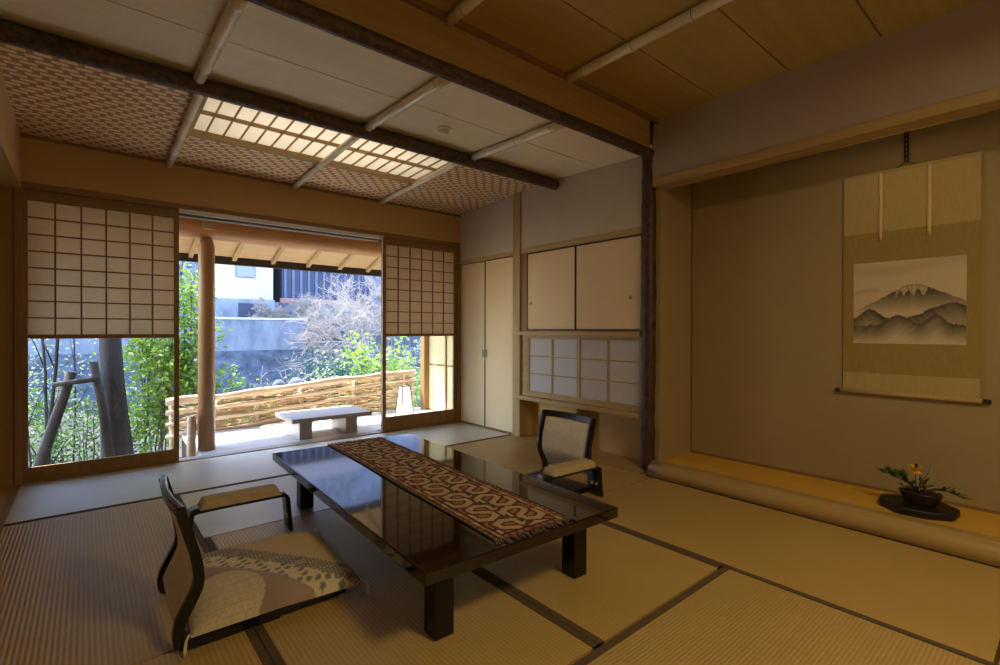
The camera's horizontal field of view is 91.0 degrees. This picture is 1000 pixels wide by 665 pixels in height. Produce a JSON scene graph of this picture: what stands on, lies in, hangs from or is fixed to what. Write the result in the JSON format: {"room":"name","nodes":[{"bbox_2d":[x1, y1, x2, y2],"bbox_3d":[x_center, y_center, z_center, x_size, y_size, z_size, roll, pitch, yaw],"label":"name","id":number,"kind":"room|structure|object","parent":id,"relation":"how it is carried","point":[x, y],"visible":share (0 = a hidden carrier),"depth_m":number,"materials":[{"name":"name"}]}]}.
{"room":"traditional dwelling","nodes":[
{"label":"traditional dwelling","id":0,"kind":"room"},
{"bbox_2d":[0,486,15,520],"bbox_3d":[-1.844,1.120,0.580,1.320,0.046,6.450,0,0,-40],"label":"floor","id":1,"kind":"structure","parent":0,"point":[6,493],"depth_m":3.23,"materials":[{"name":"brown wood"}]},
{"bbox_2d":[0,68,19,177],"bbox_3d":[-1.417,-1.422,0.923,0.260,0.770,6.450,0,0,-40],"label":"wall","id":2,"kind":"structure","parent":0,"point":[9,130],"depth_m":2.99,"materials":[{"name":"paint"}]},
{"bbox_2d":[0,136,21,188],"bbox_3d":[-1.415,-1.017,0.927,0.268,0.040,6.450,0,0,-40],"label":"trim","id":3,"kind":"structure","parent":2,"relation":"attached to","point":[9,178],"depth_m":3.10,"materials":[{"name":"brown wood"}]},
{"bbox_2d":[0,137,458,487],"bbox_3d":[-2.430,-0.350,4.369,5.300,2.950,0.120,0,0,-40],"label":"wall","id":4,"kind":"structure","parent":0,"point":[41,162],"depth_m":3.97,"materials":[{"name":"paint"}]},
{"bbox_2d":[0,485,20,532],"bbox_3d":[-1.331,1.117,1.011,0.020,0.052,6.450,0,0,-40],"label":"trim","id":5,"kind":"structure","parent":4,"relation":"attached to","point":[3,520],"depth_m":3.01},
{"bbox_2d":[14,188,21,486],"bbox_3d":[-3.427,0.037,3.501,0.036,2.120,0.130,0,0,-40],"label":"trim","id":6,"kind":"structure","parent":4,"relation":"attached to","point":[17,191],"depth_m":3.45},
{"bbox_2d":[22,189,178,481],"bbox_3d":[-3.047,0.020,3.808,0.943,2.088,0.030,0,0,-40],"label":"shoji screen","id":7,"kind":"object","parent":4,"relation":"in","point":[92,267],"depth_m":3.77,"materials":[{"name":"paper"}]},
{"bbox_2d":[22,421,457,484],"bbox_3d":[-1.979,1.084,4.744,3.790,0.042,0.140,0,0,-40],"label":"trim","id":8,"kind":"structure","parent":4,"relation":"attached to","point":[175,461],"depth_m":3.85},
{"bbox_2d":[21,181,459,246],"bbox_3d":[-1.973,-1.048,4.733,3.790,0.045,0.145,0,0,-40],"label":"trim","id":9,"kind":"structure","parent":4,"relation":"attached to","point":[25,185],"depth_m":4.14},
{"bbox_2d":[20,133,460,216],"bbox_3d":[-1.930,-1.398,4.681,3.790,0.023,0.035,0,0,-40],"label":"trim","id":10,"kind":"structure","parent":4,"relation":"attached to","point":[21,134],"depth_m":4.21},
{"bbox_2d":[179,236,380,276],"bbox_3d":[-2.236,-1.036,5.442,4.820,0.545,1.280,0,0,-40],"label":"roof","id":11,"kind":"structure","parent":4,"relation":"attached to","point":[226,253],"depth_m":5.76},
{"bbox_2d":[179,217,380,257],"bbox_3d":[-1.972,-0.967,5.129,4.820,0.222,0.222,0,0,-40],"label":"beam","id":12,"kind":"structure","parent":11,"relation":"attached to","point":[188,227],"depth_m":4.83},
{"bbox_2d":[203,220,214,229],"bbox_3d":[-2.616,-0.970,4.418,0.090,0.080,0.060,0,0,-40],"label":"block","id":13,"kind":"object","parent":12,"relation":"attached to","point":[210,225],"visible":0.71,"depth_m":4.39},
{"bbox_2d":[179,431,381,461],"bbox_3d":[-2.003,1.103,4.730,1.845,0.063,0.110,0,0,-40],"label":"trim","id":14,"kind":"structure","parent":4,"relation":"attached to","point":[192,458],"depth_m":4.62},
{"bbox_2d":[179,210,382,241],"bbox_3d":[-2.002,-1.005,4.725,1.845,0.040,0.120,0,0,-40],"label":"trim","id":15,"kind":"structure","parent":4,"relation":"attached to","point":[180,211],"depth_m":4.60,"materials":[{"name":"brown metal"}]},
{"bbox_2d":[179,208,383,432],"bbox_3d":[-1.958,0.024,4.675,1.845,2.103,0.038,0,0,-40],"label":"trim","id":16,"kind":"structure","parent":4,"relation":"attached to","point":[179,208],"depth_m":4.89,"materials":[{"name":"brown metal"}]},
{"bbox_2d":[381,237,456,430],"bbox_3d":[-0.896,0.018,5.618,0.995,2.088,0.036,0,0,-40],"label":"shoji screen","id":17,"kind":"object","parent":4,"relation":"in","point":[420,278],"depth_m":5.56,"materials":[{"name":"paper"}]},
{"bbox_2d":[457,247,460,421],"bbox_3d":[-0.489,0.023,5.907,0.050,2.100,0.025,0,0,-40],"label":"trim","id":18,"kind":"structure","parent":4,"relation":"attached to","point":[458,248],"depth_m":5.89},
{"bbox_2d":[0,42,537,214],"bbox_3d":[-1.481,-1.455,4.147,3.790,0.111,1.430,0,0,-40],"label":"ceiling","id":19,"kind":"structure","parent":0,"point":[34,116],"depth_m":3.46,"materials":[{"name":"wicker"}]},
{"bbox_2d":[165,93,203,167],"bbox_3d":[-2.228,-1.402,3.451,0.056,0.113,1.537,0,0,-40],"label":"bamboo pole","id":20,"kind":"object","parent":19,"relation":"attached to","point":[196,100],"visible":0.87,"depth_m":3.33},
{"bbox_2d":[187,96,450,183],"bbox_3d":[-1.290,-1.456,3.841,1.890,0.086,0.745,0,0,-40],"label":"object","id":21,"kind":"structure","parent":19,"relation":"attached to","point":[215,120],"depth_m":3.76,"materials":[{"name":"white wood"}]},
{"bbox_2d":[290,136,359,190],"bbox_3d":[-1.473,-1.403,4.086,0.056,0.113,1.537,0,0,-40],"label":"bamboo pole","id":22,"kind":"object","parent":19,"relation":"attached to","point":[351,140],"visible":0.89,"depth_m":4.00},
{"bbox_2d":[377,163,459,205],"bbox_3d":[-0.794,-1.404,4.657,0.056,0.113,1.537,0,0,-40],"label":"bamboo pole","id":23,"kind":"object","parent":19,"relation":"attached to","point":[450,166],"visible":0.81,"depth_m":4.58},
{"bbox_2d":[182,407,461,455],"bbox_3d":[-1.887,1.096,5.653,2.860,0.050,1.149,0,0,-40],"label":"floor","id":24,"kind":"structure","parent":0,"point":[254,436],"depth_m":5.16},
{"bbox_2d":[198,237,214,450],"bbox_3d":[-2.691,0.104,4.506,0.140,1.939,0.140,0,0,-40],"label":"post","id":25,"kind":"object","parent":24,"relation":"on","point":[206,248],"visible":1,"depth_m":4.45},
{"bbox_2d":[260,423,285,429],"bbox_3d":[-2.516,1.057,5.546,0.340,0.022,0.340,0,0,-40],"label":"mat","id":26,"kind":"object","parent":24,"relation":"on","point":[274,426],"visible":0.71,"depth_m":5.47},
{"bbox_2d":[166,369,415,448],"bbox_3d":[-2.336,0.893,6.024,2.931,0.750,0.105,0,0,-40],"label":"fence","id":27,"kind":"object","parent":24,"relation":"on","point":[265,393],"visible":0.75,"depth_m":5.85,"materials":[{"name":"brown wood"}]},
{"bbox_2d":[275,405,371,439],"bbox_3d":[-1.889,0.961,5.273,0.830,0.221,0.565,0,0,-40],"label":"bench","id":28,"kind":"object","parent":24,"relation":"on","point":[343,419],"visible":1,"depth_m":5.17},
{"bbox_2d":[395,384,413,415],"bbox_3d":[-1.201,0.865,6.180,0.181,0.410,0.181,0,0,-40],"label":"lantern","id":29,"kind":"object","parent":24,"relation":"on","point":[404,405],"visible":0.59,"depth_m":6.14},
{"bbox_2d":[0,0,652,178],"bbox_3d":[-0.577,-1.465,3.071,3.790,0.090,1.080,0,0,-40],"label":"ceiling","id":30,"kind":"structure","parent":0,"point":[104,24],"depth_m":2.70,"materials":[{"name":"wood"}]},
{"bbox_2d":[193,0,247,83],"bbox_3d":[-1.370,-1.405,2.383,0.064,0.100,1.007,0,0,-40],"label":"bamboo pole","id":31,"kind":"object","parent":30,"relation":"attached to","point":[233,10],"visible":0.99,"depth_m":2.30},
{"bbox_2d":[0,19,558,189],"bbox_3d":[-0.916,-1.409,3.479,3.776,0.101,0.103,0,0,-40],"label":"ceiling beam","id":32,"kind":"structure","parent":30,"relation":"attached to","point":[11,33],"depth_m":2.88,"materials":[{"name":"brown wood"}]},
{"bbox_2d":[364,77,450,131],"bbox_3d":[-0.593,-1.406,3.036,0.064,0.100,1.007,0,0,-40],"label":"bamboo pole","id":33,"kind":"object","parent":30,"relation":"attached to","point":[437,83],"visible":0.95,"depth_m":2.96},
{"bbox_2d":[437,126,450,135],"bbox_3d":[-0.396,-1.428,3.485,0.100,0.045,0.100,0,0,-40],"label":"smoke detector","id":34,"kind":"object","parent":30,"relation":"attached to","point":[443,130],"visible":1,"depth_m":3.46,"materials":[{"name":"plastic"}]},
{"bbox_2d":[246,0,653,158],"bbox_3d":[-0.252,-1.378,2.614,3.680,0.083,0.084,0,0,-40],"label":"ceiling beam","id":35,"kind":"structure","parent":30,"relation":"attached to","point":[298,10],"depth_m":2.51,"materials":[{"name":"brown wood"}]},
{"bbox_2d":[471,122,565,160],"bbox_3d":[0.107,-1.407,3.624,0.064,0.100,1.007,0,0,-40],"label":"bamboo pole","id":36,"kind":"object","parent":30,"relation":"attached to","point":[551,127],"visible":0.94,"depth_m":3.56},
{"bbox_2d":[429,336,452,410],"bbox_3d":[-0.663,0.070,6.542,0.120,2.200,0.930,0,0,-40],"label":"wall","id":37,"kind":"structure","parent":0,"point":[436,343],"depth_m":6.63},
{"bbox_2d":[420,336,452,409],"bbox_3d":[-0.759,0.020,6.500,0.080,2.300,0.990,0,0,-40],"label":"trim","id":38,"kind":"structure","parent":37,"relation":"attached to","point":[424,360],"depth_m":6.80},
{"bbox_2d":[499,435,646,474],"bbox_3d":[0.356,1.105,4.910,0.380,0.048,2.650,0,0,-40],"label":"floor","id":39,"kind":"structure","parent":0,"point":[600,457],"depth_m":4.23,"materials":[{"name":"brown wood"}]},
{"bbox_2d":[460,257,512,434],"bbox_3d":[-0.113,0.133,5.592,0.180,1.885,0.993,0,0,-40],"label":"closet","id":40,"kind":"object","parent":39,"relation":"on","point":[487,286],"visible":0.94,"depth_m":5.50,"materials":[{"name":"beige wood"}]},
{"bbox_2d":[512,192,527,436],"bbox_3d":[0.213,-0.202,5.141,0.120,2.560,0.110,0,0,-40],"label":"wall post","id":41,"kind":"object","parent":39,"relation":"on","point":[520,407],"visible":0.51,"depth_m":5.10,"materials":[{"name":"brown wood"}]},
{"bbox_2d":[640,122,656,469],"bbox_3d":[1.188,-0.283,3.913,0.128,2.739,0.134,0,0,-7],"label":"post","id":42,"kind":"object","parent":39,"relation":"on","point":[648,207],"visible":0.91,"depth_m":3.87,"materials":[{"name":"brown wood"}]},
{"bbox_2d":[527,401,640,459],"bbox_3d":[0.802,0.897,4.635,0.130,0.470,1.657,0,0,-40],"label":"wall","id":43,"kind":"structure","parent":0,"point":[614,434],"depth_m":4.42,"materials":[{"name":"paint"}]},
{"bbox_2d":[515,395,641,417],"bbox_3d":[0.715,0.667,4.575,0.220,0.040,1.480,0,0,-40],"label":"wall shelf","id":44,"kind":"object","parent":43,"relation":"attached to","point":[632,414],"visible":0.59,"depth_m":4.39,"materials":[{"name":"brown wood"}]},
{"bbox_2d":[522,335,641,412],"bbox_3d":[0.750,0.338,4.580,0.160,0.616,1.445,0,0,-40],"label":"window","id":45,"kind":"structure","parent":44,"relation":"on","point":[602,371],"depth_m":4.46,"materials":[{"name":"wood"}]},
{"bbox_2d":[516,331,641,336],"bbox_3d":[0.722,0.011,4.577,0.205,0.038,1.480,0,0,-40],"label":"wall shelf","id":46,"kind":"object","parent":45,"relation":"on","point":[628,334],"visible":0.73,"depth_m":4.41,"materials":[{"name":"brown wood"}]},
{"bbox_2d":[521,234,641,331],"bbox_3d":[0.748,-0.406,4.574,0.170,0.795,1.445,0,0,-40],"label":"upper cabinet","id":47,"kind":"object","parent":46,"relation":"on","point":[593,286],"visible":0.94,"depth_m":4.43,"materials":[{"name":"beige paper"}]},
{"bbox_2d":[655,184,690,460],"bbox_3d":[1.384,-0.339,4.050,0.470,2.950,0.155,0,0,-40],"label":"wall","id":48,"kind":"structure","parent":0,"point":[673,205],"depth_m":3.96,"materials":[{"name":"paint"}]},
{"bbox_2d":[401,0,659,123],"bbox_3d":[-0.201,-1.640,2.623,3.790,0.033,0.030,0,0,-40],"label":"trim","id":49,"kind":"structure","parent":48,"relation":"attached to","point":[421,5],"depth_m":2.89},
{"bbox_2d":[641,460,999,566],"bbox_3d":[2.379,1.081,2.384,0.213,0.129,3.780,0,0,-40],"label":"trim","id":50,"kind":"structure","parent":48,"relation":"attached to","point":[674,464],"depth_m":2.91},
{"bbox_2d":[647,461,999,566],"bbox_3d":[2.371,1.059,2.348,0.135,0.135,3.735,0,0,-40],"label":"log","id":51,"kind":"object","parent":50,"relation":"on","point":[962,544],"visible":0.84,"depth_m":2.77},
{"bbox_2d":[422,0,982,118],"bbox_3d":[0.398,-1.662,1.910,3.790,0.030,1.884,0,0,-40],"label":"ceiling","id":52,"kind":"structure","parent":0,"point":[556,33],"depth_m":2.73,"materials":[{"name":"wood"}]},
{"bbox_2d":[445,0,483,25],"bbox_3d":[0.940,-1.613,1.125,0.064,0.063,3.728,0,0,-40],"label":"bamboo pole","id":53,"kind":"object","parent":52,"relation":"attached to","point":[464,7],"visible":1,"depth_m":2.45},
{"bbox_2d":[566,0,733,82],"bbox_3d":[1.641,-1.614,1.713,0.064,0.063,3.728,0,0,-40],"label":"bamboo pole","id":54,"kind":"object","parent":52,"relation":"attached to","point":[705,7],"visible":1,"depth_m":2.67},
{"bbox_2d":[459,0,999,260],"bbox_3d":[1.638,-1.326,3.490,0.200,0.970,6.450,0,0,-40],"label":"wall","id":55,"kind":"structure","parent":0,"point":[955,54],"depth_m":3.17,"materials":[{"name":"paint"}]},
{"bbox_2d":[302,0,649,147],"bbox_3d":[-0.266,-1.542,2.611,3.675,0.260,0.035,0,0,-40],"label":"ceiling beam","id":56,"kind":"structure","parent":55,"relation":"attached to","point":[397,20],"depth_m":2.72,"materials":[{"name":"brown wood"}]},
{"bbox_2d":[460,251,512,264],"bbox_3d":[-0.159,-0.832,5.549,0.062,0.045,0.990,0,0,-40],"label":"trim","id":57,"kind":"structure","parent":55,"relation":"attached to","point":[507,254],"depth_m":5.49,"materials":[{"name":"brown wood"}]},
{"bbox_2d":[521,226,641,253],"bbox_3d":[0.699,-0.831,4.527,0.064,0.055,1.440,0,0,-40],"label":"trim","id":58,"kind":"structure","parent":55,"relation":"attached to","point":[637,230],"depth_m":4.40,"materials":[{"name":"brown wood"}]},
{"bbox_2d":[653,87,999,188],"bbox_3d":[2.463,-1.158,2.438,0.160,0.063,3.776,0,0,-40],"label":"wooden beam","id":59,"kind":"structure","parent":55,"relation":"attached to","point":[985,101],"depth_m":2.88,"materials":[{"name":"brown wood"}]},
{"bbox_2d":[662,452,999,537],"bbox_3d":[2.643,1.080,2.577,0.440,0.130,3.735,0,0,-40],"label":"floor","id":60,"kind":"structure","parent":0,"point":[977,521],"depth_m":3.23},
{"bbox_2d":[878,494,959,520],"bbox_3d":[2.370,0.991,2.792,0.303,0.043,0.350,0,0,-40],"label":"tray","id":61,"kind":"object","parent":60,"relation":"on","point":[942,512],"visible":0.8,"depth_m":2.71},
{"bbox_2d":[877,463,972,506],"bbox_3d":[2.369,0.854,2.759,0.177,0.230,0.436,0,0,-40],"label":"flower arrangement","id":62,"kind":"object","parent":61,"relation":"on","point":[915,495],"visible":1,"depth_m":2.77,"materials":[{"name":"green plant"}]},
{"bbox_2d":[692,109,999,511],"bbox_3d":[1.948,-0.312,3.822,0.100,3.000,6.550,0,0,-40],"label":"wall","id":63,"kind":"structure","parent":0,"point":[768,241],"depth_m":3.45,"materials":[{"name":"paint"}]},
{"bbox_2d":[690,183,999,514],"bbox_3d":[2.808,-0.245,2.707,0.016,2.520,3.735,0,0,-40],"label":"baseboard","id":64,"kind":"structure","parent":63,"relation":"attached to","point":[691,346],"depth_m":3.91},
{"bbox_2d":[904,131,908,161],"bbox_3d":[2.517,-1.232,3.043,0.006,0.350,0.022,0,0,-40],"label":"hanger","id":65,"kind":"object","parent":63,"relation":"attached to","point":[905,136],"visible":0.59,"depth_m":3.04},
{"bbox_2d":[835,151,991,403],"bbox_3d":[2.512,-0.332,3.035,0.028,1.466,0.750,0,0,-40],"label":"scroll","id":66,"kind":"object","parent":65,"relation":"hanging from","point":[912,278],"visible":1,"depth_m":3.01,"materials":[{"name":"paper"}]},
{"bbox_2d":[853,255,966,344],"bbox_3d":[2.514,-0.189,3.042,0.001,0.520,0.545,0,0,-40],"label":"painting","id":67,"kind":"object","parent":66,"relation":"attached to","point":[913,301],"depth_m":3.02},
{"bbox_3d":[-0.154,1.177,1.935,5.650,0.068,6.550,0,0,-40],"label":"floor","id":68,"kind":"structure","parent":0,"visible":0},
{"bbox_2d":[0,495,210,664],"bbox_3d":[-1.852,1.110,2.291,0.827,0.054,1.857,0,0,-40],"label":"mat","id":69,"kind":"object","parent":68,"relation":"on","point":[79,588],"visible":0.62,"depth_m":2.09,"materials":[{"name":"wicker"}]},
{"bbox_2d":[136,628,273,664],"bbox_3d":[-0.649,1.119,0.860,0.827,0.054,1.857,0,0,-40],"label":"mat","id":70,"kind":"object","parent":68,"relation":"on","point":[245,647],"visible":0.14,"depth_m":1.66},
{"bbox_2d":[180,475,330,537],"bbox_3d":[-1.504,1.108,3.223,0.897,0.052,0.877,0,0,-40],"label":"mat","id":71,"kind":"object","parent":68,"relation":"on","point":[227,520],"visible":0.29,"depth_m":2.99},
{"bbox_2d":[4,422,510,526],"bbox_3d":[-1.629,1.102,4.320,3.777,0.054,0.937,0,0,-40],"label":"mat","id":72,"kind":"object","parent":68,"relation":"on","point":[63,497],"visible":0.68,"depth_m":3.58,"materials":[{"name":"wicker"}]},
{"bbox_2d":[204,509,597,664],"bbox_3d":[-0.607,1.114,2.155,0.897,0.054,1.887,0,0,-40],"label":"mat","id":73,"kind":"object","parent":68,"relation":"on","point":[494,625],"visible":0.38,"depth_m":1.84,"materials":[{"name":"wicker"}]},
{"bbox_2d":[187,484,292,530],"bbox_3d":[-1.358,0.957,2.574,0.492,0.253,0.124,0,0,-39],"label":"armrest","id":74,"kind":"object","parent":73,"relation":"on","point":[213,502],"visible":0.91,"depth_m":2.54,"materials":[{"name":"black paint"}]},
{"bbox_2d":[157,475,344,650],"bbox_3d":[-1.031,0.837,2.032,0.609,0.498,0.496,0,0,-40],"label":"chair","id":75,"kind":"object","parent":73,"relation":"on","point":[181,575],"visible":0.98,"depth_m":1.76,"materials":[{"name":"black paint"}]},
{"bbox_2d":[183,530,369,657],"bbox_3d":[-1.000,1.023,2.105,0.654,0.130,0.664,0,0,-37],"label":"floor cushion","id":76,"kind":"object","parent":73,"relation":"on","point":[246,581],"visible":0.88,"depth_m":1.97,"materials":[{"name":"fabric"}]},
{"bbox_2d":[273,434,617,640],"bbox_3d":[-0.471,0.936,2.708,0.992,0.298,2.000,0,0,-38],"label":"table","id":77,"kind":"object","parent":73,"relation":"on","point":[433,546],"visible":0.79,"depth_m":2.19,"materials":[{"name":"paint"}]},
{"bbox_2d":[328,436,577,544],"bbox_3d":[-0.446,0.782,2.748,0.420,0.010,2.025,0,0,-37],"label":"table runner","id":78,"kind":"object","parent":77,"relation":"on","point":[499,514],"visible":1,"depth_m":2.41,"materials":[{"name":"fabric"}]},
{"bbox_2d":[449,437,650,497],"bbox_3d":[0.190,1.107,4.059,0.967,0.054,1.777,0,0,-40],"label":"mat","id":79,"kind":"object","parent":68,"relation":"on","point":[515,456],"visible":0.21,"depth_m":4.16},
{"bbox_2d":[525,409,596,493],"bbox_3d":[0.285,0.834,3.400,0.609,0.498,0.496,0,0,-41],"label":"chair","id":80,"kind":"object","parent":79,"relation":"on","point":[559,440],"visible":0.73,"depth_m":3.54,"materials":[{"name":"fabric"}]},
{"bbox_2d":[537,458,602,496],"bbox_3d":[0.448,0.958,3.138,0.492,0.253,0.124,0,0,-37],"label":"armrest","id":81,"kind":"object","parent":79,"relation":"on","point":[550,473],"visible":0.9,"depth_m":3.13,"materials":[{"name":"fabric"}]},
{"bbox_2d":[476,522,720,647],"bbox_3d":[0.082,1.113,2.734,0.897,0.054,1.887,0,0,-40],"label":"mat","id":82,"kind":"object","parent":68,"relation":"on","point":[629,576],"visible":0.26,"depth_m":2.18,"materials":[{"name":"wicker"}]},
{"bbox_2d":[572,567,983,664],"bbox_3d":[0.658,1.120,1.356,1.787,0.054,0.937,0,0,-40],"label":"mat","id":83,"kind":"object","parent":68,"relation":"on","point":[729,617],"visible":1,"depth_m":1.77,"materials":[{"name":"wicker"}]},
{"bbox_2d":[592,478,999,664],"bbox_3d":[1.377,1.116,2.646,0.967,0.054,1.887,0,0,-40],"label":"mat","id":84,"kind":"object","parent":68,"relation":"on","point":[946,602],"visible":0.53,"depth_m":2.34,"materials":[{"name":"wicker"}]},
{"bbox_2d":[646,475,999,568],"bbox_3d":[2.311,1.097,2.294,0.007,0.016,3.730,0,0,-40],"label":"trim","id":85,"kind":"structure","parent":68,"relation":"on","point":[646,475],"depth_m":2.75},
{"label":"outside","id":86,"kind":"structure","parent":0,"visible":0},
{"bbox_2d":[306,331,420,348],"bbox_3d":[-5.236,0.749,25.215,9.580,1.660,0.660,0,0,-40],"label":"wall","id":87,"kind":"structure","parent":86,"point":[377,340],"depth_m":24.13,"materials":[{"name":"stone"}]},
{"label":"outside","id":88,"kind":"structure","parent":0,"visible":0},
{"bbox_2d":[28,379,419,466],"bbox_3d":[-7.320,2.667,11.826,48.000,2.570,17.500,0,0,-40],"label":"ground","id":89,"kind":"structure","parent":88,"point":[79,407],"depth_m":14.96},
{"bbox_2d":[28,339,44,466],"bbox_3d":[-4.824,0.320,5.105,0.531,3.494,0.697,0,0,4],"label":"sapling","id":90,"kind":"object","parent":89,"relation":"on","point":[37,423],"visible":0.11,"depth_m":5.00,"materials":[{"name":"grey plant"}]},
{"bbox_2d":[28,339,77,467],"bbox_3d":[-5.010,0.347,5.322,0.702,3.438,0.507,0,0,-21],"label":"sapling","id":91,"kind":"object","parent":89,"relation":"on","point":[43,362],"visible":0.23,"depth_m":5.36,"materials":[{"name":"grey plant"}]},
{"bbox_2d":[29,339,92,464],"bbox_3d":[-4.840,0.384,5.311,0.719,3.365,0.448,0,0,-40],"label":"sapling","id":92,"kind":"object","parent":89,"relation":"on","point":[55,364],"visible":0.32,"depth_m":5.33,"materials":[{"name":"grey plant"}]},
{"bbox_2d":[28,338,96,454],"bbox_3d":[-9.691,0.850,7.643,6.516,5.138,4.778,0,0,-40],"label":"leafy shrub","id":93,"kind":"object","parent":89,"relation":"on","point":[32,367],"visible":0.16,"depth_m":8.93,"materials":[{"name":"green plant"}]},
{"bbox_2d":[28,344,99,464],"bbox_3d":[-5.648,0.921,5.769,1.517,2.485,1.200,0,0,-40],"label":"leafy shrub","id":94,"kind":"object","parent":89,"relation":"on","point":[38,363],"visible":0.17,"depth_m":5.97,"materials":[{"name":"green plant"}]},
{"bbox_2d":[33,361,114,466],"bbox_3d":[-4.466,1.065,5.100,0.769,1.527,0.146,0,0,-38],"label":"prop","id":95,"kind":"object","parent":89,"relation":"on","point":[41,459],"visible":0.77,"depth_m":5.09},
{"bbox_2d":[49,339,98,461],"bbox_3d":[-5.205,0.348,6.071,0.655,3.427,0.541,0,0,-40],"label":"sapling","id":96,"kind":"object","parent":89,"relation":"on","point":[73,350],"visible":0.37,"depth_m":6.05,"materials":[{"name":"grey plant"}]},
{"bbox_2d":[28,355,185,463],"bbox_3d":[-4.890,1.221,6.104,1.965,1.890,1.165,0,0,-44],"label":"leafy shrub","id":97,"kind":"object","parent":89,"relation":"on","point":[93,436],"visible":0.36,"depth_m":5.91,"materials":[{"name":"green plant"}]},
{"bbox_2d":[99,338,133,457],"bbox_3d":[-5.259,-0.367,6.407,2.266,4.460,2.105,0,0,0],"label":"tree","id":98,"kind":"object","parent":89,"relation":"on","point":[111,366],"visible":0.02,"depth_m":5.43,"materials":[{"name":"grey plant"}]},
{"bbox_2d":[91,267,223,452],"bbox_3d":[-4.250,0.555,6.157,1.298,2.818,1.237,0,0,22],"label":"bamboo plant","id":99,"kind":"object","parent":89,"relation":"on","point":[161,370],"visible":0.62,"depth_m":6.01,"materials":[{"name":"green plant"}]},
{"bbox_2d":[145,261,194,457],"bbox_3d":[-4.098,0.310,6.148,0.819,3.511,0.622,0,0,-18],"label":"sapling","id":100,"kind":"object","parent":89,"relation":"on","point":[182,261],"visible":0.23,"depth_m":6.10,"materials":[{"name":"green plant"}]},
{"bbox_2d":[187,416,195,456],"bbox_3d":[-2.768,1.062,4.408,0.072,0.625,0.072,0,0,-40],"label":"post","id":101,"kind":"object","parent":89,"relation":"on","point":[191,420],"visible":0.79,"depth_m":4.38,"materials":[{"name":"brown wood"}]},
{"bbox_2d":[160,262,232,426],"bbox_3d":[-3.878,0.311,6.188,0.883,3.308,0.964,0,0,-40],"label":"leafy shrub","id":102,"kind":"object","parent":89,"relation":"on","point":[192,353],"visible":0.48,"depth_m":6.13,"materials":[{"name":"green plant"}]},
{"bbox_2d":[28,347,420,408],"bbox_3d":[-7.819,2.158,21.748,34.001,2.860,0.563,0,0,-40],"label":"stone wall","id":103,"kind":"structure","parent":89,"relation":"on","point":[250,362],"depth_m":19.70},
{"bbox_2d":[219,362,263,425],"bbox_3d":[-3.466,1.131,6.475,0.777,1.469,0.807,0,0,-40],"label":"leafy shrub","id":104,"kind":"object","parent":89,"relation":"on","point":[231,382],"visible":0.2,"depth_m":6.39,"materials":[{"name":"green plant"}]},
{"bbox_2d":[287,378,306,409],"bbox_3d":[-3.380,1.425,8.145,0.408,1.344,0.326,0,0,-40],"label":"boulder","id":105,"kind":"object","parent":89,"relation":"on","point":[293,380],"visible":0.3,"depth_m":8.06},
{"bbox_2d":[285,334,363,406],"bbox_3d":[-6.184,1.859,17.651,2.869,3.638,2.770,0,0,-23],"label":"leafy shrub","id":106,"kind":"object","parent":89,"relation":"on","point":[341,372],"visible":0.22,"depth_m":17.27,"materials":[{"name":"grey plant"}]},
{"bbox_2d":[304,351,350,407],"bbox_3d":[-2.946,1.183,8.208,1.025,1.752,0.862,0,0,-40],"label":"leafy shrub","id":107,"kind":"object","parent":89,"relation":"on","point":[333,372],"visible":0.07,"depth_m":8.18,"materials":[{"name":"green plant"}]},
{"bbox_2d":[272,274,419,402],"bbox_3d":[-5.838,0.238,20.665,5.549,6.333,5.968,0,0,19],"label":"bare tree","id":108,"kind":"object","parent":89,"relation":"on","point":[361,317],"visible":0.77,"depth_m":20.70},
{"bbox_2d":[332,331,402,412],"bbox_3d":[-2.309,0.996,8.573,1.176,2.126,1.248,0,0,20],"label":"leafy shrub","id":109,"kind":"object","parent":89,"relation":"on","point":[377,369],"visible":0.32,"depth_m":8.57,"materials":[{"name":"green plant"}]},
{"bbox_2d":[372,336,419,407],"bbox_3d":[-1.793,1.048,9.015,1.075,2.019,1.178,0,0,7],"label":"leafy shrub","id":110,"kind":"object","parent":89,"relation":"on","point":[403,363],"visible":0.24,"depth_m":8.88,"materials":[{"name":"green plant"}]},
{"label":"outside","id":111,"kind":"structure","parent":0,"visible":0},
{"bbox_2d":[179,261,380,330],"bbox_3d":[-12.643,-14.496,38.346,110.000,30.000,12.505,0,0,-40],"label":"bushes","id":112,"kind":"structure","parent":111,"point":[180,262],"depth_m":32.22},
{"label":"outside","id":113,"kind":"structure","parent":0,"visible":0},
{"bbox_3d":[-6.269,0.055,30.781,110.000,0.638,9.000,0,0,-40],"label":"ground","id":114,"kind":"structure","parent":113,"visible":0},
{"bbox_2d":[28,317,306,354],"bbox_3d":[-15.134,0.067,16.771,16.400,1.350,1.250,0,0,-40],"label":"wall","id":115,"kind":"structure","parent":114,"relation":"on","point":[247,333],"depth_m":19.95,"materials":[{"name":"concrete"}]},
{"bbox_2d":[215,264,274,317],"bbox_3d":[-13.124,-3.537,24.477,3.200,6.600,4.000,0,0,-40],"label":"house","id":116,"kind":"structure","parent":114,"relation":"on","point":[237,287],"depth_m":23.03,"materials":[{"name":"white paint"}]},
{"bbox_2d":[246,295,288,317],"bbox_3d":[-10.574,-0.883,22.488,1.916,1.647,1.311,0,0,-26],"label":"bush","id":117,"kind":"object","parent":114,"relation":"on","point":[265,312],"visible":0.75,"depth_m":22.41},
{"bbox_2d":[286,291,331,330],"bbox_3d":[-9.407,-0.777,24.044,2.512,2.564,2.650,0,0,18],"label":"bush","id":118,"kind":"object","parent":114,"relation":"on","point":[304,301],"visible":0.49,"depth_m":23.85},
{"bbox_2d":[273,268,371,305],"bbox_3d":[-10.345,-4.170,27.853,5.200,5.350,5.200,0,0,-40],"label":"house","id":119,"kind":"structure","parent":114,"relation":"on","point":[287,284],"depth_m":25.74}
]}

